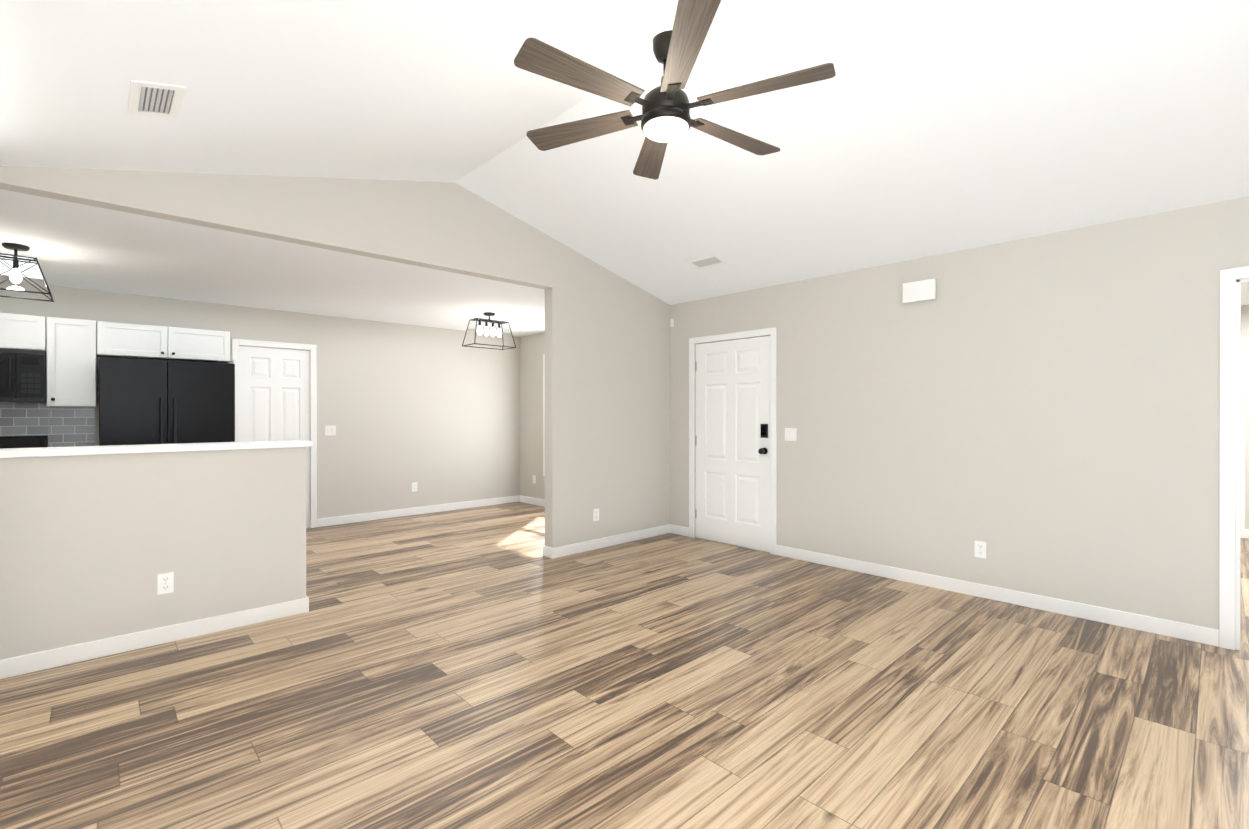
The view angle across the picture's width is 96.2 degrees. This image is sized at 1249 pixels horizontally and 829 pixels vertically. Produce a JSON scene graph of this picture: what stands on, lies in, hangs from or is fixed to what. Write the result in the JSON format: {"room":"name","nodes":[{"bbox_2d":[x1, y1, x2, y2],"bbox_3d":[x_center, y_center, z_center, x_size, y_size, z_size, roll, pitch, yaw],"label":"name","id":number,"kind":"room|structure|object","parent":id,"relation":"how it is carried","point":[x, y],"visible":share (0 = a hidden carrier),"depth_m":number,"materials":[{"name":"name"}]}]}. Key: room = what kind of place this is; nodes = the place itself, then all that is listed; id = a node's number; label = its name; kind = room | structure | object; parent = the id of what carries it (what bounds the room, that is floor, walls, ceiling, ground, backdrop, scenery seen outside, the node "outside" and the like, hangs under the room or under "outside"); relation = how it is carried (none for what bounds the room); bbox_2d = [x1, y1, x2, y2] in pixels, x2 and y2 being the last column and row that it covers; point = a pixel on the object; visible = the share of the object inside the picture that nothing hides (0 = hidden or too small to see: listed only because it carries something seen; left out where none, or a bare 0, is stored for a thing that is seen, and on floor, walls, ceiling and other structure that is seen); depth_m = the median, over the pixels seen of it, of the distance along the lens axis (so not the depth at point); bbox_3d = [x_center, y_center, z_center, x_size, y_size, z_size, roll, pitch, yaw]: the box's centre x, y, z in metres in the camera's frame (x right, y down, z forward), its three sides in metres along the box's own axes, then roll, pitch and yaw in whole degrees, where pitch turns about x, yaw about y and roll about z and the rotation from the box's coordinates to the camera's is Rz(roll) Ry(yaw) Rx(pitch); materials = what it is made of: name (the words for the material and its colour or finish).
{"room":"empty living room","nodes":[
{"label":"empty living room","id":0,"kind":"room"},
{"bbox_2d":[0,285,519,527],"bbox_3d":[-3.963,0.024,6.145,6.740,2.550,0.120,0,0,-43],"label":"wall","id":1,"kind":"structure","parent":0,"point":[433,413],"depth_m":6.94,"materials":[{"name":"grey paint"}]},
{"bbox_2d":[0,313,47,352],"bbox_3d":[-5.270,-0.683,4.583,0.758,0.290,0.343,0,0,-43],"label":"upper cabinet","id":2,"kind":"object","parent":1,"relation":"attached to","point":[17,331],"depth_m":4.63,"materials":[{"name":"white wood"}]},
{"bbox_2d":[0,348,45,402],"bbox_3d":[-5.232,-0.318,4.546,0.754,0.431,0.450,0,0,-43],"label":"over-the-range microwave","id":3,"kind":"object","parent":2,"relation":"attached to","point":[22,375],"visible":0.96,"depth_m":4.59,"materials":[{"name":"black metal"}]},
{"bbox_2d":[0,403,94,446],"bbox_3d":[-5.587,0.142,4.524,1.904,0.480,0.003,0,0,-43],"label":"tile backsplash","id":4,"kind":"structure","parent":1,"relation":"attached to","point":[66,426],"depth_m":4.98,"materials":[{"name":"grey tile"}]},
{"bbox_2d":[46,317,95,406],"bbox_3d":[-4.881,-0.449,4.951,0.306,0.760,0.343,0,0,-43],"label":"upper cabinet","id":5,"kind":"object","parent":1,"relation":"attached to","point":[68,345],"depth_m":4.83,"materials":[{"name":"white wood"}]},
{"bbox_2d":[232,339,316,527],"bbox_3d":[-3.837,0.249,6.171,0.804,2.100,0.016,0,0,-43],"label":"door frame","id":6,"kind":"structure","parent":1,"relation":"attached to","point":[236,343],"depth_m":6.41,"materials":[{"name":"white wood"}]},
{"bbox_2d":[239,346,309,527],"bbox_3d":[-3.836,0.281,6.170,0.672,2.023,0.122,0,0,-43],"label":"pantry door","id":7,"kind":"structure","parent":1,"relation":"in","point":[274,394],"depth_m":6.18,"materials":[{"name":"white wood"}]},
{"bbox_2d":[325,426,335,435],"bbox_3d":[-3.438,0.188,6.550,0.118,0.116,0.013,0,0,-43],"label":"light switch","id":8,"kind":"object","parent":1,"relation":"attached to","point":[330,430],"visible":1,"depth_m":6.55,"materials":[{"name":"white plastic"}]},
{"bbox_2d":[412,482,416,491],"bbox_3d":[-2.712,0.937,7.240,0.072,0.116,0.010,0,0,-43],"label":"outlet","id":9,"kind":"object","parent":1,"relation":"attached to","point":[414,486],"visible":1,"depth_m":7.24,"materials":[{"name":"white plastic"}]},
{"bbox_2d":[317,495,518,526],"bbox_3d":[-2.559,1.249,7.385,2.718,0.095,0.018,0,0,-43],"label":"baseboard","id":10,"kind":"structure","parent":1,"relation":"attached to","point":[330,521],"depth_m":7.21,"materials":[{"name":"white wood"}]},
{"bbox_2d":[0,166,669,659],"bbox_3d":[-1.946,-0.277,3.923,6.620,3.160,0.120,0,0,-43],"label":"wall","id":11,"kind":"structure","parent":0,"point":[92,548],"depth_m":3.55,"materials":[{"name":"grey paint"}]},
{"bbox_2d":[0,596,308,678],"bbox_3d":[-2.624,1.256,3.203,1.468,0.095,0.030,0,0,-43],"label":"baseboard","id":12,"kind":"structure","parent":11,"relation":"attached to","point":[40,660],"depth_m":3.13,"materials":[{"name":"white wood"}]},
{"bbox_2d":[0,440,311,457],"bbox_3d":[-2.668,0.194,3.240,1.510,0.040,0.190,0,0,-43],"label":"countertop","id":13,"kind":"structure","parent":11,"relation":"on","point":[71,451],"depth_m":3.13,"materials":[{"name":"white stone"}]},
{"bbox_2d":[157,572,173,594],"bbox_3d":[-2.620,0.964,3.198,0.072,0.116,0.010,0,0,-43],"label":"outlet","id":14,"kind":"object","parent":11,"relation":"attached to","point":[165,583],"visible":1,"depth_m":3.19,"materials":[{"name":"white plastic"}]},
{"bbox_2d":[593,508,598,520],"bbox_3d":[-0.274,0.970,5.417,0.072,0.116,0.010,0,0,-43],"label":"outlet","id":15,"kind":"object","parent":11,"relation":"attached to","point":[595,514],"visible":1,"depth_m":5.41,"materials":[{"name":"white plastic"}]},
{"bbox_2d":[548,524,671,558],"bbox_3d":[-0.075,1.252,5.604,1.603,0.095,0.021,0,0,-43],"label":"baseboard","id":16,"kind":"structure","parent":11,"relation":"attached to","point":[570,549],"depth_m":5.51,"materials":[{"name":"white wood"}]},
{"bbox_2d":[0,502,1248,828],"bbox_3d":[1.347,1.333,3.791,11.220,0.060,10.840,0,0,-43],"label":"floor","id":17,"kind":"structure","parent":0,"point":[484,668],"depth_m":2.50,"materials":[{"name":"brown wood"}]},
{"bbox_2d":[0,435,47,448],"bbox_3d":[-5.148,0.744,4.459,0.752,1.115,0.697,0,0,-43],"label":"range","id":18,"kind":"object","parent":17,"relation":"on","point":[23,441],"visible":0.12,"depth_m":4.82,"materials":[{"name":"black metal"}]},
{"bbox_2d":[97,321,235,441],"bbox_3d":[-4.320,0.235,5.297,0.976,2.130,0.618,0,0,-43],"label":"tall cabinet","id":19,"kind":"object","parent":17,"relation":"on","point":[114,339],"depth_m":5.25,"materials":[{"name":"white wood"}]},
{"bbox_2d":[99,357,234,445],"bbox_3d":[-4.259,0.410,5.228,0.940,1.780,0.787,0,0,-43],"label":"fridge","id":20,"kind":"object","parent":17,"relation":"on","point":[143,401],"visible":0.27,"depth_m":4.95,"materials":[{"name":"black metal"}]},
{"bbox_2d":[0,0,1248,336],"bbox_3d":[1.246,-1.537,3.690,10.940,0.780,10.840,0,0,-43],"label":"ceiling","id":21,"kind":"structure","parent":0,"point":[916,128],"depth_m":2.96,"materials":[{"name":"white paint"}]},
{"bbox_2d":[0,242,53,301],"bbox_3d":[-4.128,-0.979,3.799,0.353,0.336,0.353,0,0,-43],"label":"cage chandelier","id":22,"kind":"object","parent":21,"relation":"hanging from","point":[22,277],"visible":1,"depth_m":3.75,"materials":[{"name":"black"}]},
{"bbox_2d":[127,80,185,117],"bbox_3d":[-2.022,-1.356,2.417,0.176,0.050,0.330,0,0,-43],"label":"ceiling vent","id":23,"kind":"object","parent":21,"relation":"in","point":[155,99],"visible":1,"depth_m":2.40,"materials":[{"name":"white metal"}]},
{"bbox_2d":[462,312,515,349],"bbox_3d":[-1.538,-0.958,6.372,0.533,0.386,0.293,0,0,-43],"label":"cage chandelier","id":24,"kind":"object","parent":21,"relation":"hanging from","point":[488,333],"visible":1,"depth_m":6.28,"materials":[{"name":"black"}]},
{"bbox_2d":[514,0,835,179],"bbox_3d":[0.199,-1.577,2.687,1.519,0.492,1.450,0,0,-43],"label":"ceiling fan","id":25,"kind":"object","parent":21,"relation":"hanging from","point":[665,117],"visible":0.98,"depth_m":2.54,"materials":[{"name":"brown wood"}]},
{"bbox_2d":[686,253,727,269],"bbox_3d":[0.729,-1.355,4.978,0.176,0.050,0.330,0,0,-43],"label":"ceiling vent","id":26,"kind":"object","parent":21,"relation":"in","point":[711,260],"visible":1,"depth_m":4.97,"materials":[{"name":"white metal"}]},
{"bbox_2d":[520,196,1248,629],"bbox_3d":[2.125,0.052,4.524,0.120,2.500,10.840,0,0,-43],"label":"wall","id":27,"kind":"structure","parent":0,"point":[1038,414],"depth_m":3.86,"materials":[{"name":"grey paint"}]},
{"bbox_2d":[519,495,544,506],"bbox_3d":[-0.575,1.249,7.286,0.018,0.095,2.888,0,0,-43],"label":"baseboard","id":28,"kind":"structure","parent":27,"relation":"attached to","point":[524,499],"depth_m":8.09,"materials":[{"name":"white wood"}]},
{"bbox_2d":[532,475,535,483],"bbox_3d":[-1.303,0.936,8.056,0.010,0.116,0.072,0,0,-43],"label":"outlet","id":29,"kind":"object","parent":27,"relation":"attached to","point":[533,479],"visible":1,"depth_m":8.06,"materials":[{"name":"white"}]},
{"bbox_2d":[543,354,544,475],"bbox_3d":[-0.762,0.009,7.555,0.150,1.712,0.994,0,0,-43],"label":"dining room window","id":30,"kind":"structure","parent":27,"relation":"in","point":[543,414],"depth_m":7.85,"materials":[{"name":"white"}]},
{"bbox_2d":[670,319,673,326],"bbox_3d":[0.521,-1.001,6.117,0.020,0.090,0.036,0,0,-43],"label":"sensor","id":31,"kind":"object","parent":27,"relation":"attached to","point":[671,322],"visible":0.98,"depth_m":6.11,"materials":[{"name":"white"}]},
{"bbox_2d":[695,336,769,551],"bbox_3d":[1.047,0.277,5.563,0.134,2.033,0.912,0,0,-43],"label":"front door","id":32,"kind":"structure","parent":27,"relation":"in","point":[732,444],"depth_m":5.56,"materials":[{"name":"white wood"}]},
{"bbox_2d":[689,327,776,554],"bbox_3d":[1.092,0.246,5.606,0.136,2.112,1.044,0,0,-43],"label":"door frame","id":33,"kind":"structure","parent":27,"relation":"attached to","point":[772,332],"depth_m":5.24,"materials":[{"name":"white painted wood"}]},
{"bbox_2d":[785,428,796,440],"bbox_3d":[1.506,0.181,5.082,0.013,0.116,0.118,0,0,-43],"label":"light switch","id":34,"kind":"object","parent":27,"relation":"attached to","point":[790,434],"visible":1,"depth_m":5.08,"materials":[{"name":"white plastic"}]},
{"bbox_2d":[902,278,935,302],"bbox_3d":[2.248,-0.938,4.268,0.052,0.150,0.230,0,0,-43],"label":"box","id":35,"kind":"object","parent":27,"relation":"attached to","point":[922,290],"visible":0.98,"depth_m":4.25,"materials":[{"name":"white plastic"}]},
{"bbox_2d":[975,541,985,557],"bbox_3d":[2.538,0.963,3.995,0.010,0.116,0.072,0,0,-43],"label":"outlet","id":36,"kind":"object","parent":27,"relation":"attached to","point":[980,549],"visible":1,"depth_m":3.99,"materials":[{"name":"white plastic"}]},
{"bbox_2d":[776,545,1218,646],"bbox_3d":[2.373,1.255,4.166,0.014,0.095,2.811,0,0,-43],"label":"baseboard","id":37,"kind":"structure","parent":27,"relation":"attached to","point":[1200,634],"depth_m":3.80,"materials":[{"name":"white wood"}]},
{"bbox_2d":[1219,266,1248,649],"bbox_3d":[3.725,0.247,2.832,0.152,2.115,0.984,0,0,-43],"label":"trim","id":38,"kind":"structure","parent":27,"relation":"attached to","point":[1233,281],"depth_m":3.11,"materials":[{"name":"white wood"}]},
{"bbox_2d":[1241,305,1248,528],"bbox_3d":[6.856,0.025,5.634,0.120,2.550,2.850,0,0,-43],"label":"wall","id":39,"kind":"structure","parent":0,"point":[1245,321],"depth_m":5.88,"materials":[{"name":"grey paint"}]},
{"bbox_2d":[1240,338,1244,537],"bbox_3d":[6.219,0.247,6.208,0.016,2.104,0.884,0,0,-43],"label":"door frame","id":40,"kind":"structure","parent":39,"relation":"attached to","point":[1242,518],"depth_m":5.89,"materials":[{"name":"white wood"}]},
{"bbox_2d":[1245,529,1248,538],"bbox_3d":[6.812,1.252,5.588,0.018,0.095,2.850,0,0,-43],"label":"baseboard","id":41,"kind":"structure","parent":39,"relation":"attached to","point":[1246,533],"depth_m":5.87,"materials":[{"name":"white"}]}
]}

